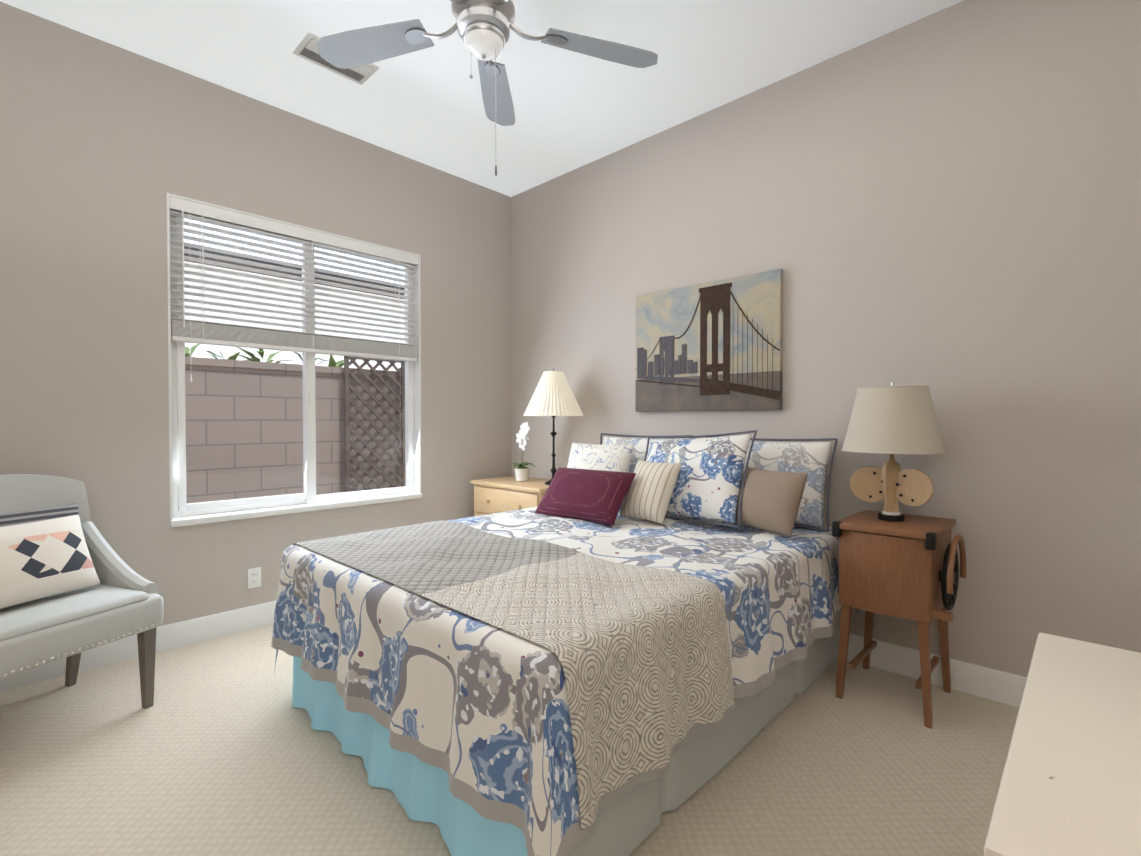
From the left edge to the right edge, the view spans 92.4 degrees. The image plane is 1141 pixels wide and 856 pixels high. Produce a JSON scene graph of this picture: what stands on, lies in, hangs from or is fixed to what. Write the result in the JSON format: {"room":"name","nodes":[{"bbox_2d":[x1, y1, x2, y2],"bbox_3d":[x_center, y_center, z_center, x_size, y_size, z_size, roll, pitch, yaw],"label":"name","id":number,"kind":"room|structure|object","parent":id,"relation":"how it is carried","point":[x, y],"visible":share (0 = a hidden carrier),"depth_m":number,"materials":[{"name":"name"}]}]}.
{"room":"bedroom","nodes":[
{"label":"bedroom","id":0,"kind":"room"},
{"bbox_2d":[0,2,510,625],"bbox_3d":[-1.997,-0.366,3.085,0.150,3.050,4.500,1,1,44],"label":"wall","id":1,"kind":"structure","parent":0,"point":[106,148],"depth_m":2.83,"materials":[{"name":"beige paint"}]},
{"bbox_2d":[0,600,276,691],"bbox_3d":[-1.937,1.095,3.049,0.016,0.130,4.200,1,1,44],"label":"baseboard","id":2,"kind":"structure","parent":1,"relation":"attached to","point":[187,632],"depth_m":2.86,"materials":[{"name":"white"}]},
{"bbox_2d":[247,567,260,588],"bbox_3d":[-1.829,0.868,3.164,0.008,0.114,0.070,1,1,44],"label":"electrical outlet plate","id":3,"kind":"object","parent":1,"relation":"attached to","point":[254,577],"visible":1,"depth_m":3.16,"materials":[{"name":"white plastic"}]},
{"bbox_2d":[167,193,421,526],"bbox_3d":[-1.640,-0.362,3.446,0.168,1.750,1.487,1,1,44],"label":"window","id":4,"kind":"structure","parent":1,"relation":"in","point":[183,512],"depth_m":3.40,"materials":[{"name":"white"}]},
{"bbox_2d":[169,196,417,381],"bbox_3d":[-1.617,-0.740,3.419,0.068,0.968,1.459,1,1,44],"label":"window blind","id":5,"kind":"object","parent":4,"relation":"attached to","point":[190,331],"visible":0.98,"depth_m":3.29,"materials":[{"name":"white plastic"}]},
{"bbox_2d":[0,0,962,196],"bbox_3d":[-0.208,-1.925,1.351,5.100,0.120,4.500,1,1,44],"label":"ceiling","id":6,"kind":"structure","parent":0,"point":[573,110],"depth_m":2.82,"materials":[{"name":"white paint"}]},
{"bbox_2d":[292,32,379,84],"bbox_3d":[-1.196,-1.879,2.801,0.210,0.014,0.360,1,1,44],"label":"ceiling vent","id":7,"kind":"object","parent":6,"relation":"in","point":[307,48],"visible":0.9,"depth_m":2.83,"materials":[{"name":"white plastic"}]},
{"bbox_2d":[316,0,657,175],"bbox_3d":[-0.327,-1.417,2.034,1.399,0.918,1.402,1,1,44],"label":"ceiling fan","id":8,"kind":"object","parent":6,"relation":"hanging from","point":[483,27],"visible":1,"depth_m":2.19,"materials":[{"name":"silver metal"}]},
{"bbox_2d":[0,624,1018,855],"bbox_3d":[-0.208,1.234,1.399,5.100,0.100,4.500,1,1,44],"label":"floor","id":9,"kind":"structure","parent":0,"point":[220,747],"depth_m":1.85,"materials":[{"name":"carpet"}]},
{"bbox_2d":[0,474,163,708],"bbox_3d":[-2.152,0.688,2.143,0.705,0.970,0.648,0,1,21],"label":"accent chair","id":10,"kind":"object","parent":9,"relation":"on","point":[73,585],"visible":1,"depth_m":2.17,"materials":[{"name":"fabric"}]},
{"bbox_2d":[470,476,549,515],"bbox_3d":[-0.325,0.770,4.034,0.770,0.750,0.482,1,1,44],"label":"nightstand","id":11,"kind":"object","parent":9,"relation":"on","point":[499,494],"visible":0.27,"depth_m":3.91,"materials":[{"name":"beige wood"}]},
{"bbox_2d":[506,422,535,481],"bbox_3d":[-0.353,0.174,4.056,0.269,0.438,0.215,1,1,44],"label":"orchid pot","id":12,"kind":"object","parent":11,"relation":"on","point":[521,470],"visible":1,"depth_m":4.01,"materials":[{"name":"white ceramic"}]},
{"bbox_2d":[523,368,583,484],"bbox_3d":[-0.119,-0.012,3.854,0.424,0.816,0.424,1,1,44],"label":"lamp","id":13,"kind":"object","parent":11,"relation":"on","point":[553,396],"visible":0.94,"depth_m":3.74,"materials":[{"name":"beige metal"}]},
{"bbox_2d":[271,430,859,855],"bbox_3d":[0.040,0.591,2.538,1.820,1.153,2.166,1,1,44],"label":"bed","id":14,"kind":"object","parent":9,"relation":"on","point":[583,658],"visible":1,"depth_m":1.78,"materials":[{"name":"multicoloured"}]},
{"bbox_2d":[292,520,734,829],"bbox_3d":[-0.370,0.688,2.110,1.820,0.395,0.745,1,1,44],"label":"throw","id":15,"kind":"object","parent":14,"relation":"on","point":[640,655],"depth_m":1.62,"materials":[{"name":"beige fabric"}]},
{"bbox_2d":[567,443,633,503],"bbox_3d":[0.162,0.278,3.466,0.540,0.400,0.140,1,-17,42],"label":"pillow","id":16,"kind":"object","parent":14,"relation":"on","point":[617,458],"depth_m":3.40,"materials":[{"name":"fabric"}]},
{"bbox_2d":[832,510,965,728],"bbox_3d":[1.434,0.786,2.371,0.424,0.767,0.457,1,1,44],"label":"nightstand","id":17,"kind":"object","parent":9,"relation":"on","point":[907,567],"visible":1,"depth_m":2.23,"materials":[{"name":"brown wood"}]},
{"bbox_2d":[842,382,945,521],"bbox_3d":[1.413,0.102,2.405,0.397,0.603,0.397,1,1,44],"label":"lamp","id":18,"kind":"object","parent":17,"relation":"on","point":[891,420],"visible":1,"depth_m":2.30,"materials":[{"name":"beige fabric"}]},
{"bbox_2d":[984,633,1140,855],"bbox_3d":[0.961,0.753,0.132,1.330,0.900,0.566,1,1,44],"label":"dresser","id":19,"kind":"object","parent":9,"relation":"on","point":[1070,783],"visible":1,"depth_m":0.49,"materials":[{"name":"paint"}]},
{"bbox_2d":[511,0,1140,676],"bbox_3d":[1.349,-0.363,2.896,4.950,3.050,0.150,1,1,44],"label":"wall","id":20,"kind":"structure","parent":0,"point":[943,204],"depth_m":2.47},
{"bbox_2d":[635,269,782,411],"bbox_3d":[0.792,-0.484,3.292,0.975,0.760,0.042,1,1,44],"label":"framed picture","id":21,"kind":"object","parent":20,"relation":"attached to","point":[714,346],"visible":0.98,"depth_m":3.22,"materials":[{"name":"paper"}]},
{"bbox_2d":[839,630,1026,707],"bbox_3d":[1.237,1.097,2.909,4.800,0.130,0.016,1,1,44],"label":"baseboard","id":22,"kind":"structure","parent":20,"relation":"attached to","point":[991,684],"depth_m":2.44,"materials":[{"name":"white"}]},
{"label":"outside","id":23,"kind":"structure","parent":0,"visible":0},
{"bbox_3d":[-3.906,1.263,6.178,6.850,0.200,14.000,1,1,44],"label":"ground","id":24,"kind":"structure","parent":23,"visible":0},
{"bbox_2d":[185,344,199,356],"label":"plants","id":25,"kind":"object","parent":24,"relation":"on","point":[187,354],"depth_m":4.77,"materials":[{"name":"green plant"}]},
{"bbox_2d":[200,345,223,358],"label":"plants","id":26,"kind":"object","parent":24,"relation":"on","point":[213,355],"depth_m":4.79,"materials":[{"name":"green plant"}]},
{"bbox_2d":[229,347,292,362],"label":"plants","id":27,"kind":"object","parent":24,"relation":"on","point":[271,356],"depth_m":4.98,"materials":[{"name":"green plant"}]},
{"bbox_2d":[185,356,400,503],"bbox_3d":[-2.587,0.312,4.903,0.240,1.760,12.000,1,1,44],"label":"wall","id":28,"kind":"structure","parent":24,"relation":"on","point":[202,379],"depth_m":4.71,"materials":[{"name":"beige brick"}]},
{"bbox_2d":[315,354,343,366],"label":"plants","id":29,"kind":"object","parent":24,"relation":"on","point":[336,364],"depth_m":5.44,"materials":[{"name":"green plant"}]},
{"bbox_2d":[344,356,404,491],"bbox_3d":[-1.907,0.239,5.375,0.030,1.890,0.633,1,1,44],"label":"lattice","id":30,"kind":"object","parent":24,"relation":"on","point":[348,449],"depth_m":5.34,"materials":[{"name":"brown wood"}]},
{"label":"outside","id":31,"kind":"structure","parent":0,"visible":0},
{"bbox_2d":[184,246,404,370],"bbox_3d":[-7.210,-1.105,10.683,1.400,4.420,24.000,1,1,44],"label":"neighboring building","id":32,"kind":"structure","parent":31,"point":[224,350],"depth_m":11.56,"materials":[{"name":"white paint"}]}
]}

